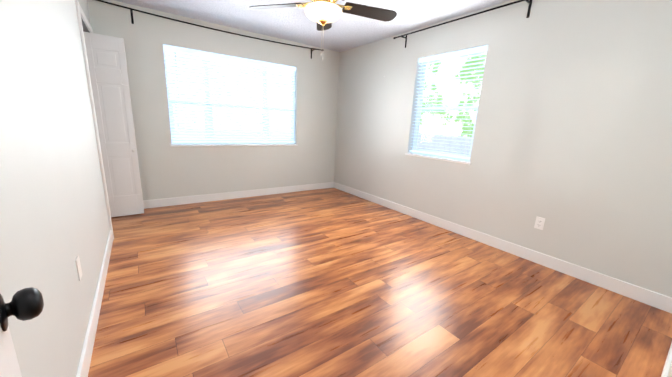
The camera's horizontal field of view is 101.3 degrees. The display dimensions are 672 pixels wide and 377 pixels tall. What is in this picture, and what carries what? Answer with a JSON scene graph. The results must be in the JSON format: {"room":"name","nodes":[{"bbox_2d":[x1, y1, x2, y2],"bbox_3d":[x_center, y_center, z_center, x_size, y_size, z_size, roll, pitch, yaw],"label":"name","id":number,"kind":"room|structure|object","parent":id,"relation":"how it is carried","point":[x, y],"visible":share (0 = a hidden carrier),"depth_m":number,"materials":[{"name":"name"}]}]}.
{"room":"empty bedroom","nodes":[
{"label":"empty bedroom","id":0,"kind":"room"},
{"bbox_2d":[0,0,109,376],"bbox_3d":[-1.493,-0.407,1.418,0.120,2.440,4.482,-7,16,-35],"label":"wall","id":1,"kind":"structure","parent":0,"point":[54,222],"depth_m":1.12,"materials":[{"name":"grey paint"}]},
{"bbox_2d":[75,255,81,280],"bbox_3d":[-1.319,0.407,1.415,0.006,0.115,0.070,-7,16,-35],"label":"electrical outlet","id":2,"kind":"object","parent":1,"relation":"attached to","point":[78,266],"visible":1,"depth_m":1.40,"materials":[{"name":"white plastic"}]},
{"bbox_2d":[76,230,112,376],"bbox_3d":[-1.522,0.707,1.765,0.014,0.112,4.348,-7,16,-35],"label":"baseboard","id":3,"kind":"structure","parent":1,"relation":"attached to","point":[85,360],"depth_m":1.57,"materials":[{"name":"white wood"}]},
{"bbox_2d":[75,0,113,239],"bbox_3d":[-2.448,-0.593,2.783,0.138,2.087,0.889,-7,16,-35],"label":"trim","id":4,"kind":"structure","parent":1,"relation":"attached to","point":[83,28],"depth_m":2.46,"materials":[{"name":"white wood"}]},
{"bbox_2d":[84,32,143,216],"bbox_3d":[-2.510,-0.656,3.151,0.340,2.009,0.112,-5,15,-31],"label":"closet door","id":5,"kind":"structure","parent":1,"relation":"in","point":[107,61],"depth_m":3.11,"materials":[{"name":"white paint"}]},
{"bbox_2d":[87,0,339,200],"bbox_3d":[-1.389,-1.068,4.241,3.615,2.440,0.150,-7,16,-35],"label":"wall","id":6,"kind":"structure","parent":0,"point":[166,170],"depth_m":3.92,"materials":[{"name":"grey paint"}]},
{"bbox_2d":[96,0,323,58],"bbox_3d":[-1.429,-2.093,3.784,2.941,0.165,0.089,-7,16,-35],"label":"curtain rod","id":7,"kind":"object","parent":6,"relation":"attached to","point":[131,12],"visible":0.98,"depth_m":3.47,"materials":[{"name":"black metal"}]},
{"bbox_2d":[163,49,297,146],"bbox_3d":[-1.450,-1.277,4.122,1.890,1.264,0.169,-7,16,-35],"label":"window","id":8,"kind":"structure","parent":6,"relation":"in","point":[224,144],"depth_m":4.04,"materials":[{"name":"white plastic"}]},
{"bbox_2d":[163,44,295,142],"bbox_3d":[-1.437,-1.296,4.101,1.842,1.213,0.077,-7,16,-35],"label":"window blind","id":9,"kind":"object","parent":8,"relation":"attached to","point":[209,55],"visible":0.98,"depth_m":4.00,"materials":[{"name":"white plastic"}]},
{"bbox_2d":[143,182,333,208],"bbox_3d":[-1.408,0.083,4.435,3.345,0.112,0.014,-7,16,-35],"label":"baseboard","id":10,"kind":"structure","parent":6,"relation":"attached to","point":[155,203],"depth_m":4.26,"materials":[{"name":"white wood"}]},
{"bbox_2d":[114,0,508,51],"bbox_3d":[0.022,-1.612,1.380,4.545,0.060,6.162,-7,16,-35],"label":"ceiling","id":11,"kind":"structure","parent":0,"point":[345,31],"depth_m":3.31,"materials":[{"name":"white paint"}]},
{"bbox_2d":[249,0,396,59],"bbox_3d":[-0.071,-1.423,2.228,1.285,0.705,1.247,-7,16,-35],"label":"ceiling fan","id":12,"kind":"object","parent":11,"relation":"hanging from","point":[324,14],"visible":1,"depth_m":2.29,"materials":[{"name":"gold metal"}]},
{"bbox_2d":[88,188,671,376],"bbox_3d":[-0.093,0.819,1.953,4.545,0.060,6.162,-7,16,-35],"label":"floor","id":13,"kind":"structure","parent":0,"point":[330,282],"depth_m":1.93,"materials":[{"name":"laminate"}]},
{"bbox_2d":[334,0,671,297],"bbox_3d":[1.356,-0.737,3.390,0.150,2.440,4.482,-7,16,-35],"label":"wall","id":14,"kind":"structure","parent":0,"point":[572,142],"depth_m":2.49,"materials":[{"name":"grey paint"}]},
{"bbox_2d":[405,51,486,164],"bbox_3d":[1.327,-0.982,3.365,0.169,1.246,0.940,-7,16,-35],"label":"window","id":15,"kind":"structure","parent":14,"relation":"in","point":[445,158],"depth_m":3.49,"materials":[{"name":"white plastic"}]},
{"bbox_2d":[410,45,487,159],"bbox_3d":[1.312,-1.002,3.349,0.076,1.195,0.892,-7,16,-35],"label":"window blind","id":16,"kind":"object","parent":15,"relation":"attached to","point":[479,49],"visible":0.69,"depth_m":3.26,"materials":[{"name":"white plastic"}]},
{"bbox_2d":[393,0,531,47],"bbox_3d":[1.315,-1.793,3.060,0.089,0.155,1.794,-7,16,-35],"label":"curtain rod","id":17,"kind":"object","parent":14,"relation":"attached to","point":[518,1],"visible":1,"depth_m":2.85,"materials":[{"name":"black metal"}]},
{"bbox_2d":[334,182,671,313],"bbox_3d":[1.204,0.391,3.652,0.014,0.112,4.348,-7,16,-35],"label":"baseboard","id":18,"kind":"structure","parent":14,"relation":"attached to","point":[646,296],"depth_m":2.62,"materials":[{"name":"white wood"}]},
{"bbox_2d":[534,216,544,229],"bbox_3d":[1.925,0.328,2.606,0.008,0.115,0.070,-7,16,-35],"label":"electrical outlet","id":19,"kind":"object","parent":14,"relation":"attached to","point":[539,222],"visible":1,"depth_m":2.60,"materials":[{"name":"white plastic"}]},
{"bbox_2d":[667,362,671,376],"bbox_3d":[1.174,-0.105,0.674,3.345,2.440,0.120,-7,16,-35],"label":"wall","id":20,"kind":"structure","parent":0,"point":[670,373],"depth_m":1.26,"materials":[{"name":"grey paint"}]},
{"bbox_2d":[0,287,43,376],"bbox_3d":[-0.307,0.143,0.188,0.226,2.020,0.702,-7,16,-35],"label":"entry door","id":21,"kind":"structure","parent":20,"relation":"in","point":[24,304],"depth_m":0.42,"materials":[{"name":"white paint"}]},
{"bbox_2d":[661,342,671,376],"bbox_3d":[1.502,0.964,1.284,2.291,0.112,0.014,-7,16,-35],"label":"baseboard","id":22,"kind":"structure","parent":20,"relation":"attached to","point":[666,368],"depth_m":1.41,"materials":[{"name":"white wood"}]},
{"label":"outside","id":23,"kind":"structure","parent":0,"visible":0},
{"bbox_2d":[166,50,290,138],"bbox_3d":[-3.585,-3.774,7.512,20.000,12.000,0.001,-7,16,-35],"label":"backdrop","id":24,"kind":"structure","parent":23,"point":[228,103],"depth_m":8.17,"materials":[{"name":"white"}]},
{"bbox_2d":[417,133,471,154],"bbox_3d":[3.139,-0.170,5.312,0.120,1.620,11.000,-7,16,-35],"label":"fence","id":25,"kind":"object","parent":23,"point":[440,143],"depth_m":6.19,"materials":[{"name":"white"}]},
{"bbox_2d":[419,52,486,136],"bbox_3d":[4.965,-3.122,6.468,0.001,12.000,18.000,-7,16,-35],"label":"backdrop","id":26,"kind":"structure","parent":23,"point":[447,125],"depth_m":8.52,"materials":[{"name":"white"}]}
]}

